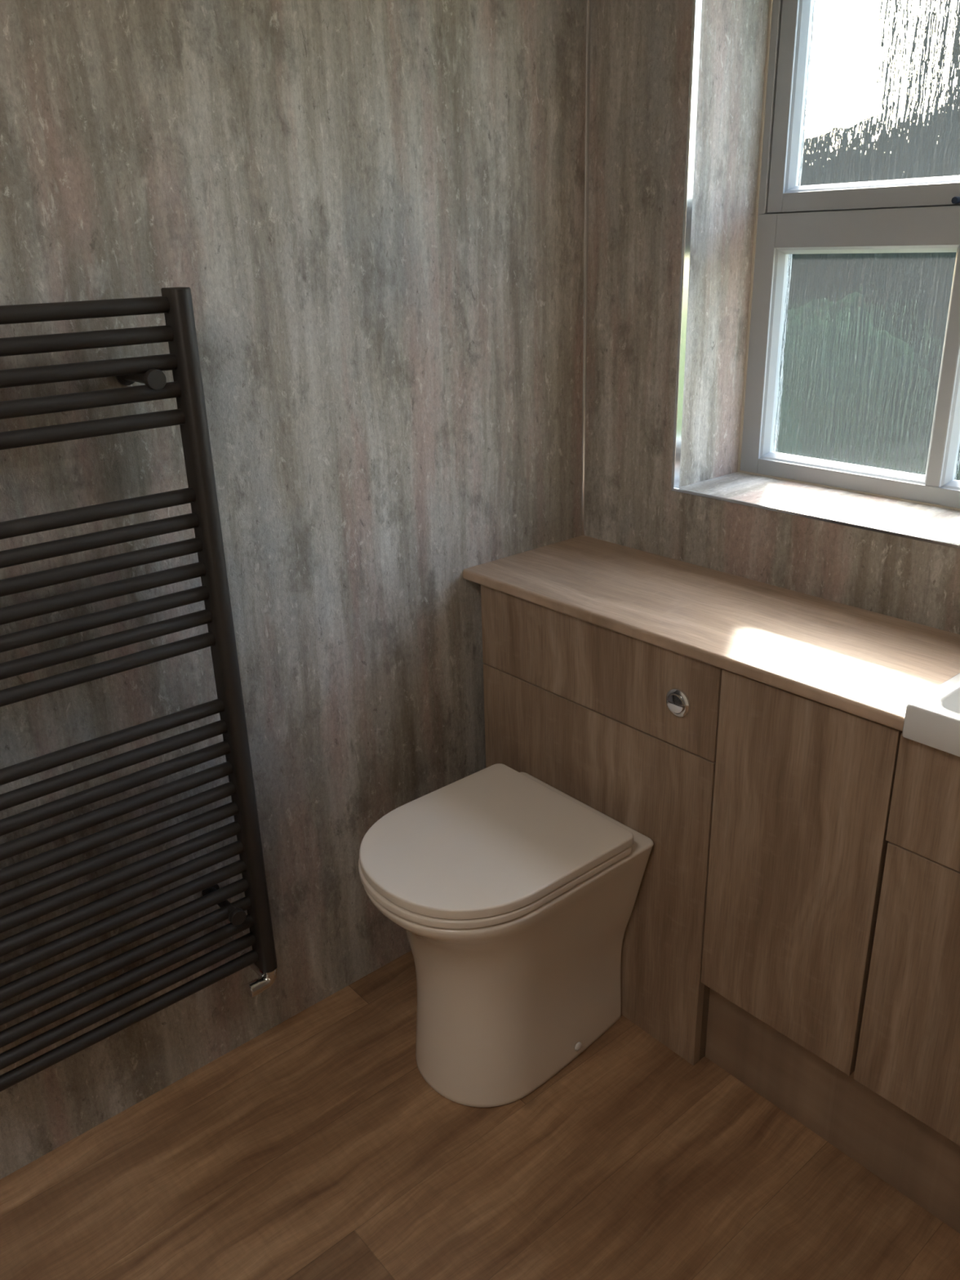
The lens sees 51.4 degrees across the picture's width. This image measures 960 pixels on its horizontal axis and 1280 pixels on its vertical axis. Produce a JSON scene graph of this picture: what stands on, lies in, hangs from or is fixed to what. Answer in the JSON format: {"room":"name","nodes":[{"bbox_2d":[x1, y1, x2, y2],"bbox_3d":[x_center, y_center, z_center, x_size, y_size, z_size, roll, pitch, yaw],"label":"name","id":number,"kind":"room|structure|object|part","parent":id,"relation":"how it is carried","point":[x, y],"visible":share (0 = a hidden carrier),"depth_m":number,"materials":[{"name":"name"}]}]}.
{"room":"bathroom","nodes":[
{"label":"bathroom","id":0,"kind":"room"},
{"bbox_2d":[0,0,586,1179],"bbox_3d":[-0.703,-0.270,1.427,2.910,2.350,0.150,-19,28,-37],"label":"wall","id":1,"kind":"structure","parent":0,"point":[371,213],"depth_m":1.68,"materials":[{"name":"laminate"}]},
{"bbox_2d":[0,286,277,1092],"bbox_3d":[-0.640,0.139,1.455,0.608,1.206,0.108,-19,28,-37],"label":"towel rail","id":2,"kind":"object","parent":1,"relation":"attached to","point":[179,331],"visible":1,"depth_m":1.51,"materials":[{"name":"black metal"}]},
{"bbox_3d":[-0.643,-0.395,1.226,0.550,0.022,0.022,-19,28,-37],"label":"rail","id":3,"kind":"part","parent":2,"relation":"part of","materials":[{"name":"black metal"}]},
{"bbox_3d":[-0.642,-0.359,1.240,0.550,0.022,0.022,-19,28,-37],"label":"rail","id":4,"kind":"part","parent":2,"relation":"part of","materials":[{"name":"black metal"}]},
{"bbox_3d":[-0.641,-0.324,1.254,0.550,0.022,0.022,-19,28,-37],"label":"rail","id":5,"kind":"part","parent":2,"relation":"part of","materials":[{"name":"black metal"}]},
{"bbox_3d":[-0.640,-0.288,1.269,0.550,0.022,0.022,-19,28,-37],"label":"rail","id":6,"kind":"part","parent":2,"relation":"part of","materials":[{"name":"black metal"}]},
{"bbox_3d":[-0.639,-0.252,1.283,0.550,0.022,0.022,-19,28,-37],"label":"rail","id":7,"kind":"part","parent":2,"relation":"part of","materials":[{"name":"black metal"}]},
{"bbox_3d":[-0.636,-0.145,1.326,0.550,0.022,0.022,-19,28,-37],"label":"rail","id":8,"kind":"part","parent":2,"relation":"part of","materials":[{"name":"black metal"}]},
{"bbox_3d":[-0.635,-0.110,1.340,0.550,0.022,0.022,-19,28,-37],"label":"rail","id":9,"kind":"part","parent":2,"relation":"part of","materials":[{"name":"black metal"}]},
{"bbox_3d":[-0.634,-0.074,1.355,0.550,0.022,0.022,-19,28,-37],"label":"rail","id":10,"kind":"part","parent":2,"relation":"part of","materials":[{"name":"black metal"}]},
{"bbox_3d":[-0.633,-0.038,1.369,0.550,0.022,0.022,-19,28,-37],"label":"rail","id":11,"kind":"part","parent":2,"relation":"part of","materials":[{"name":"black metal"}]},
{"bbox_3d":[-0.632,-0.002,1.383,0.550,0.022,0.022,-19,28,-37],"label":"rail","id":12,"kind":"part","parent":2,"relation":"part of","materials":[{"name":"black metal"}]},
{"bbox_3d":[-0.631,0.033,1.397,0.550,0.022,0.022,-19,28,-37],"label":"rail","id":13,"kind":"part","parent":2,"relation":"part of","materials":[{"name":"black metal"}]},
{"bbox_3d":[-0.630,0.069,1.412,0.550,0.022,0.022,-19,28,-37],"label":"rail","id":14,"kind":"part","parent":2,"relation":"part of","materials":[{"name":"black metal"}]},
{"bbox_3d":[-0.626,0.176,1.455,0.550,0.022,0.022,-19,28,-37],"label":"rail","id":15,"kind":"part","parent":2,"relation":"part of","materials":[{"name":"black metal"}]},
{"bbox_3d":[-0.625,0.212,1.469,0.550,0.022,0.022,-19,28,-37],"label":"rail","id":16,"kind":"part","parent":2,"relation":"part of","materials":[{"name":"black metal"}]},
{"bbox_3d":[-0.624,0.248,1.483,0.550,0.022,0.022,-19,28,-37],"label":"rail","id":17,"kind":"part","parent":2,"relation":"part of","materials":[{"name":"black metal"}]},
{"bbox_3d":[-0.623,0.283,1.498,0.550,0.022,0.022,-19,28,-37],"label":"rail","id":18,"kind":"part","parent":2,"relation":"part of","materials":[{"name":"black metal"}]},
{"bbox_3d":[-0.622,0.319,1.512,0.550,0.022,0.022,-19,28,-37],"label":"rail","id":19,"kind":"part","parent":2,"relation":"part of","materials":[{"name":"black metal"}]},
{"bbox_3d":[-0.621,0.355,1.526,0.550,0.022,0.022,-19,28,-37],"label":"rail","id":20,"kind":"part","parent":2,"relation":"part of","materials":[{"name":"black metal"}]},
{"bbox_3d":[-0.620,0.391,1.541,0.550,0.022,0.022,-19,28,-37],"label":"rail","id":21,"kind":"part","parent":2,"relation":"part of","materials":[{"name":"black metal"}]},
{"bbox_3d":[-0.619,0.426,1.555,0.550,0.022,0.022,-19,28,-37],"label":"rail","id":22,"kind":"part","parent":2,"relation":"part of","materials":[{"name":"black metal"}]},
{"bbox_3d":[-0.618,0.462,1.569,0.550,0.022,0.022,-19,28,-37],"label":"rail","id":23,"kind":"part","parent":2,"relation":"part of","materials":[{"name":"black metal"}]},
{"bbox_3d":[-0.617,0.498,1.584,0.550,0.022,0.022,-19,28,-37],"label":"rail","id":24,"kind":"part","parent":2,"relation":"part of","materials":[{"name":"black metal"}]},
{"bbox_3d":[-0.616,0.534,1.598,0.550,0.022,0.022,-19,28,-37],"label":"rail","id":25,"kind":"part","parent":2,"relation":"part of","materials":[{"name":"black metal"}]},
{"bbox_3d":[-0.615,0.569,1.612,0.550,0.022,0.022,-19,28,-37],"label":"rail","id":26,"kind":"part","parent":2,"relation":"part of","materials":[{"name":"black metal"}]},
{"bbox_3d":[-0.614,0.605,1.627,0.550,0.022,0.022,-19,28,-37],"label":"rail","id":27,"kind":"part","parent":2,"relation":"part of","materials":[{"name":"black metal"}]},
{"bbox_3d":[-0.613,0.641,1.641,0.550,0.022,0.022,-19,28,-37],"label":"rail","id":28,"kind":"part","parent":2,"relation":"part of","materials":[{"name":"black metal"}]},
{"bbox_2d":[0,950,959,1279],"bbox_3d":[0.143,1.208,0.996,2.910,0.120,2.650,-19,28,-37],"label":"floor","id":29,"kind":"structure","parent":0,"point":[318,1146],"depth_m":1.64,"materials":[{"name":"brown wood"}]},
{"bbox_2d":[358,763,653,1107],"bbox_3d":[0.023,0.555,1.830,0.471,0.476,0.359,-19,28,-37],"label":"toilet","id":30,"kind":"object","parent":29,"relation":"on","point":[513,897],"visible":1,"depth_m":1.73,"materials":[{"name":"beige ceramic"}]},
{"bbox_3d":[-0.004,0.369,1.736,0.414,0.015,0.358,-19,28,-37],"label":"seat","id":31,"kind":"part","parent":30,"relation":"part of","materials":[{"name":"beige plastic"}]},
{"bbox_3d":[-0.002,0.350,1.730,0.415,0.019,0.359,-19,28,-37],"label":"lid","id":32,"kind":"part","parent":30,"relation":"part of","materials":[{"name":"beige plastic"}]},
{"bbox_2d":[480,584,723,1065],"bbox_3d":[0.320,0.299,2.004,0.341,0.808,0.574,-19,28,-37],"label":"cabinet","id":33,"kind":"object","parent":29,"relation":"on","point":[625,726],"visible":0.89,"depth_m":1.81,"materials":[{"name":"brown wood"}]},
{"bbox_3d":[0.197,0.042,1.795,0.018,0.168,0.574,-19,28,-37],"label":"panel","id":34,"kind":"part","parent":33,"relation":"part of","materials":[{"name":"brown wood"}]},
{"bbox_2d":[462,535,959,731],"bbox_3d":[0.583,0.024,1.551,0.341,0.021,1.500,-19,28,-37],"label":"countertop","id":35,"kind":"structure","parent":33,"relation":"on","point":[868,664],"depth_m":1.67,"materials":[{"name":"brown wood"}]},
{"bbox_2d":[902,672,959,756],"bbox_3d":[0.849,0.167,1.223,0.288,0.104,0.550,-19,28,-37],"label":"basin","id":36,"kind":"object","parent":35,"relation":"in","point":[932,719],"visible":1,"depth_m":1.30,"materials":[{"name":"white ceramic"}]},
{"bbox_2d":[705,988,959,1233],"bbox_3d":[0.712,0.807,1.528,0.015,0.194,0.883,-19,28,-37],"label":"plinth","id":37,"kind":"object","parent":29,"relation":"on","point":[917,1161],"visible":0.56,"depth_m":1.65,"materials":[{"name":"brown wood"}]},
{"bbox_2d":[584,0,959,634],"bbox_3d":[1.145,-0.258,1.257,0.310,2.350,2.500,-19,28,-37],"label":"wall","id":38,"kind":"structure","parent":0,"point":[640,50],"depth_m":1.85,"materials":[{"name":"laminate"}]},
{"bbox_2d":[581,0,591,535],"bbox_3d":[0.204,-0.933,1.897,0.006,1.520,0.006,-19,28,-37],"label":"trim","id":39,"kind":"structure","parent":38,"relation":"attached to","point":[588,2],"depth_m":1.97,"materials":[{"name":"white"}]},
{"bbox_2d":[671,0,702,491],"bbox_3d":[0.369,-0.785,1.767,0.016,1.058,0.006,-19,28,-37],"label":"trim","id":40,"kind":"structure","parent":38,"relation":"attached to","point":[697,4],"depth_m":1.79,"materials":[{"name":"white"}]},
{"bbox_2d":[701,669,902,1075],"bbox_3d":[0.603,0.321,1.662,0.331,0.611,0.294,-19,28,-37],"label":"base cabinet","id":41,"kind":"object","parent":38,"relation":"attached to","point":[803,787],"visible":0.63,"depth_m":1.54,"materials":[{"name":"brown wood"}]},
{"bbox_2d":[673,488,959,548],"bbox_3d":[0.647,-0.186,1.666,0.006,0.006,0.820,-19,28,-37],"label":"trim","id":42,"kind":"structure","parent":38,"relation":"attached to","point":[731,500],"depth_m":1.72,"materials":[{"name":"white"}]},
{"bbox_2d":[737,0,959,511],"bbox_3d":[0.814,-0.736,1.613,0.080,1.048,0.820,-19,28,-37],"label":"window","id":43,"kind":"structure","parent":38,"relation":"in","point":[853,378],"depth_m":1.79,"materials":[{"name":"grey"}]},
{"bbox_3d":[0.807,-0.955,1.526,0.055,0.529,0.778,-19,28,-37],"label":"sash","id":44,"kind":"part","parent":43,"relation":"part of","materials":[{"name":"grey"}]},
{"bbox_3d":[0.701,-0.518,1.857,0.006,0.387,0.338,-19,28,-37],"label":"pane","id":45,"kind":"part","parent":43,"relation":"part of","materials":[{"name":"clear glass"}]},
{"bbox_3d":[0.812,-0.956,1.529,0.006,0.448,0.701,-19,28,-37],"label":"pane","id":46,"kind":"part","parent":43,"relation":"part of","materials":[{"name":"clear glass"}]},
{"bbox_3d":[0.947,-0.417,1.588,0.006,0.387,0.338,-19,28,-37],"label":"pane","id":47,"kind":"part","parent":43,"relation":"part of","materials":[{"name":"clear glass"}]},
{"bbox_2d":[853,733,959,1146],"bbox_3d":[0.890,0.441,1.348,0.331,0.607,0.589,-19,28,-37],"label":"base cabinet","id":48,"kind":"object","parent":38,"relation":"attached to","point":[908,1051],"visible":0.89,"depth_m":1.41,"materials":[{"name":"brown wood"}]}
]}

